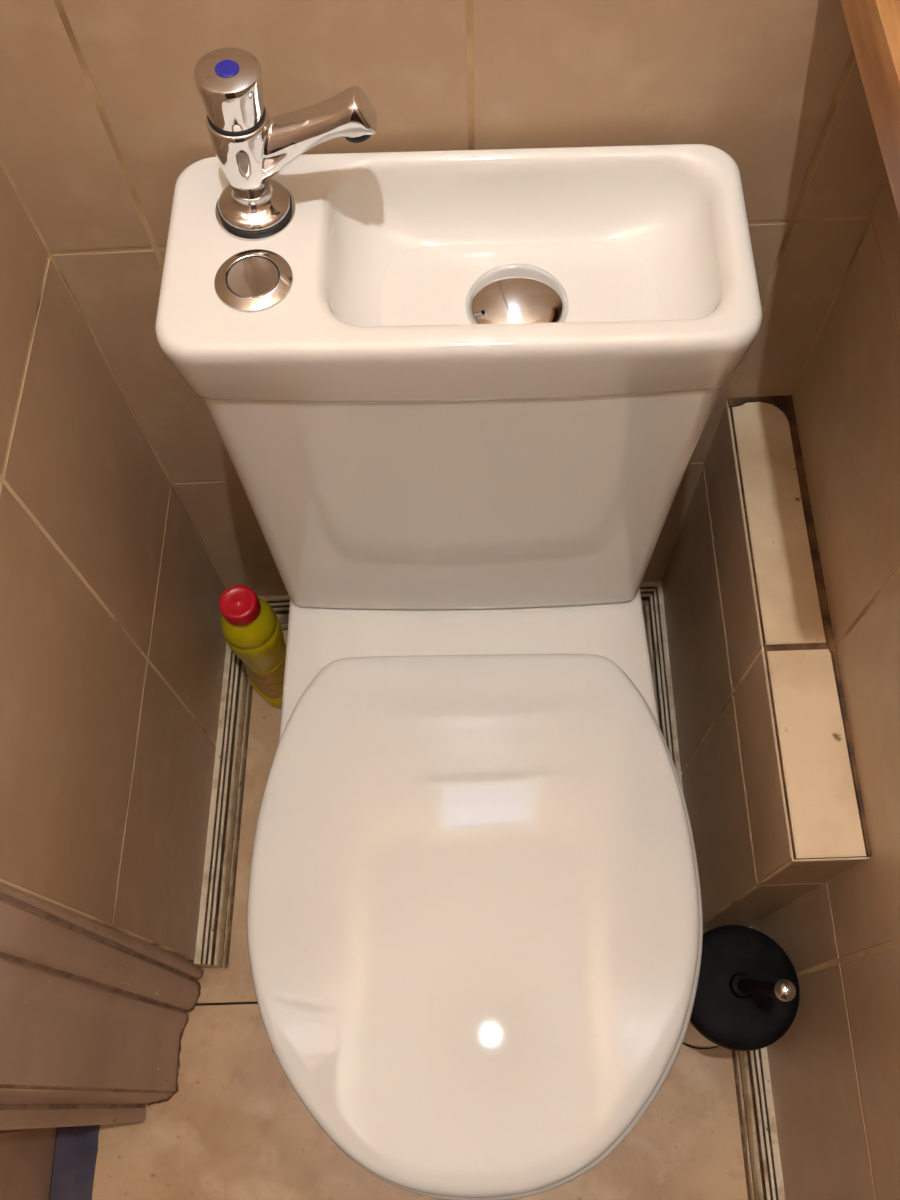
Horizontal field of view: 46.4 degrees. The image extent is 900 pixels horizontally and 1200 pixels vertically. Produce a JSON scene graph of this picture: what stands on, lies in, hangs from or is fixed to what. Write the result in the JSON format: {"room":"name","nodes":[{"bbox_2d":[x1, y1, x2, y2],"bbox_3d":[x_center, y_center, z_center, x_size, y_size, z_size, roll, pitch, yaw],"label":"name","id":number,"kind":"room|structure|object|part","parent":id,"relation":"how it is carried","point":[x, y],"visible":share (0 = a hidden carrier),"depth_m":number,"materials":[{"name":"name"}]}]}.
{"room":"bathroom","nodes":[
{"label":"bathroom","id":0,"kind":"room"},
{"bbox_2d":[0,161,226,962],"bbox_3d":[-0.393,-0.299,0.176,0.152,2.650,0.452,-2,66,1],"label":"wall","id":1,"kind":"structure","parent":0,"point":[113,643],"depth_m":0.88,"materials":[{"name":"tile"}]},
{"bbox_2d":[194,644,252,967],"bbox_3d":[-0.275,0.215,1.308,0.026,0.057,0.456,0,66,2],"label":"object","id":2,"kind":"structure","parent":1,"relation":"attached to","point":[224,824],"depth_m":1.28,"materials":[{"name":"paint"}]},
{"bbox_2d":[49,630,747,1199],"bbox_3d":[-0.029,0.583,1.198,1.060,0.060,1.470,-2,66,1],"label":"floor","id":3,"kind":"structure","parent":0,"point":[234,1126],"depth_m":1.16,"materials":[{"name":"tile"}]},
{"bbox_2d":[50,1125,99,1199],"bbox_3d":[-0.408,0.839,1.061,0.047,0.001,0.552,-2,66,1],"label":"trim","id":4,"kind":"structure","parent":3,"relation":"on","point":[76,1148],"depth_m":1.16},
{"bbox_2d":[219,585,286,708],"bbox_3d":[-0.229,0.055,1.267,0.066,0.262,0.066,40,73,18],"label":"bottle","id":5,"kind":"object","parent":3,"relation":"on","point":[251,628],"visible":0.91,"depth_m":1.19,"materials":[{"name":"yellow plastic"}]},
{"bbox_2d":[155,47,762,1199],"bbox_3d":[0.015,0.131,0.881,0.382,0.888,0.658,-1,66,1],"label":"toilet","id":6,"kind":"object","parent":3,"relation":"on","point":[460,403],"visible":1,"depth_m":0.80,"materials":[{"name":"white ceramic"}]},
{"bbox_3d":[-0.127,-0.295,0.609,0.038,0.030,0.038,0,66,-1],"label":"tap handle","id":7,"kind":"part","parent":6,"relation":"part of","materials":[{"name":"silver metal"}]},
{"bbox_3d":[-0.125,-0.204,0.666,0.033,0.004,0.033,-14,66,-4],"label":"push plate","id":8,"kind":"part","parent":6,"relation":"part of","materials":[{"name":"silver metal"}]},
{"bbox_2d":[215,189,295,240],"bbox_3d":[-0.128,-0.257,0.692,0.053,0.004,0.053,0,66,-1],"label":"washer","id":9,"kind":"object","parent":6,"relation":"in","point":[241,237],"depth_m":0.68,"materials":[{"name":"silver metal"}]},
{"bbox_3d":[-0.095,-0.279,0.644,0.102,0.075,0.037,0,66,-1],"label":"spout","id":10,"kind":"part","parent":6,"relation":"part of","materials":[{"name":"silver metal"}]},
{"bbox_2d":[155,144,762,401],"bbox_3d":[0.005,-0.218,0.705,0.385,0.064,0.176,-2,66,1],"label":"basin","id":11,"kind":"object","parent":6,"relation":"in","point":[603,273],"depth_m":0.70,"materials":[{"name":"white ceramic"}]},
{"bbox_3d":[0.018,0.242,0.853,0.366,0.017,0.424,-1,66,1],"label":"lid","id":12,"kind":"part","parent":6,"relation":"part of","materials":[{"name":"white plastic"}]},
{"bbox_3d":[0.020,0.252,0.867,0.373,0.015,0.425,-1,66,1],"label":"seat","id":13,"kind":"part","parent":6,"relation":"part of","materials":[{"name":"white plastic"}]},
{"bbox_2d":[682,925,799,1050],"bbox_3d":[0.281,0.386,1.042,0.115,0.368,0.115,-2,66,1],"label":"toilet brush","id":14,"kind":"object","parent":3,"relation":"on","point":[747,996],"visible":0.88,"depth_m":1.00,"materials":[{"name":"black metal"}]},
{"bbox_3d":[0.280,0.348,0.942,0.014,0.128,0.014,-2,72,0],"label":"handle","id":15,"kind":"part","parent":14,"relation":"part of","materials":[{"name":"black plastic"}]},
{"bbox_3d":[0.280,0.325,0.875,0.018,0.014,0.018,-2,71,0],"label":"handle knob","id":16,"kind":"part","parent":14,"relation":"part of","materials":[{"name":"silver metal"}]},
{"bbox_2d":[0,0,888,595],"bbox_3d":[-0.067,-0.572,0.289,1.020,2.650,0.120,-2,66,1],"label":"wall","id":17,"kind":"structure","parent":0,"point":[102,109],"depth_m":0.70,"materials":[{"name":"tile"}]},
{"bbox_2d":[258,581,661,630],"bbox_3d":[-0.004,0.009,1.393,0.565,0.057,0.026,-2,66,1],"label":"baseboard","id":18,"kind":"structure","parent":17,"relation":"attached to","point":[280,605],"depth_m":1.38,"materials":[{"name":"paint"}]},
{"bbox_2d":[750,182,899,1199],"bbox_3d":[0.378,0.035,-0.001,0.166,2.650,1.250,-2,66,1],"label":"wall","id":19,"kind":"structure","parent":0,"point":[835,1071],"depth_m":0.85,"materials":[{"name":"tile"}]},
{"bbox_2d":[732,926,784,1199],"bbox_3d":[0.333,0.751,1.045,0.026,0.057,0.816,-1,66,1],"label":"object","id":20,"kind":"structure","parent":19,"relation":"attached to","point":[759,1137],"depth_m":1.12,"materials":[{"name":"paint"}]},
{"bbox_2d":[662,395,871,932],"bbox_3d":[0.308,0.100,1.119,0.072,0.462,0.436,-1,66,1],"label":"wall ledge","id":21,"kind":"object","parent":19,"relation":"attached to","point":[772,793],"visible":0.89,"depth_m":0.95,"materials":[{"name":"tile"}]},
{"bbox_2d":[643,582,682,790],"bbox_3d":[0.267,0.197,1.299,0.026,0.057,0.461,-1,66,1],"label":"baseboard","id":22,"kind":"structure","parent":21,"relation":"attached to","point":[653,610],"depth_m":1.33,"materials":[{"name":"paint"}]},
{"bbox_2d":[840,0,899,219],"bbox_3d":[0.265,-0.236,0.520,0.092,0.033,0.312,-2,66,1],"label":"wall shelf","id":23,"kind":"object","parent":19,"relation":"attached to","point":[873,26],"visible":1,"depth_m":0.53,"materials":[{"name":"brown wood"}]},
{"bbox_3d":[-0.444,0.272,-0.082,0.215,2.650,0.798,-2,66,1],"label":"wall","id":24,"kind":"structure","parent":0,"visible":0},
{"bbox_2d":[0,885,201,1130],"bbox_3d":[-0.408,0.066,0.280,0.172,2.060,0.207,-2,66,1],"label":"trim","id":25,"kind":"structure","parent":24,"relation":"attached to","point":[93,1017],"depth_m":0.91,"materials":[{"name":"paint"}]},
{"bbox_3d":[-0.405,0.417,0.121,0.155,2.060,0.680,-2,66,1],"label":"trim","id":26,"kind":"structure","parent":0,"visible":0},
{"bbox_2d":[0,1127,56,1199],"bbox_3d":[-0.480,0.428,0.155,0.044,1.988,0.552,-2,66,1],"label":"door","id":27,"kind":"structure","parent":26,"relation":"attached to","point":[26,1155],"depth_m":1.09,"materials":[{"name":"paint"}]}
]}

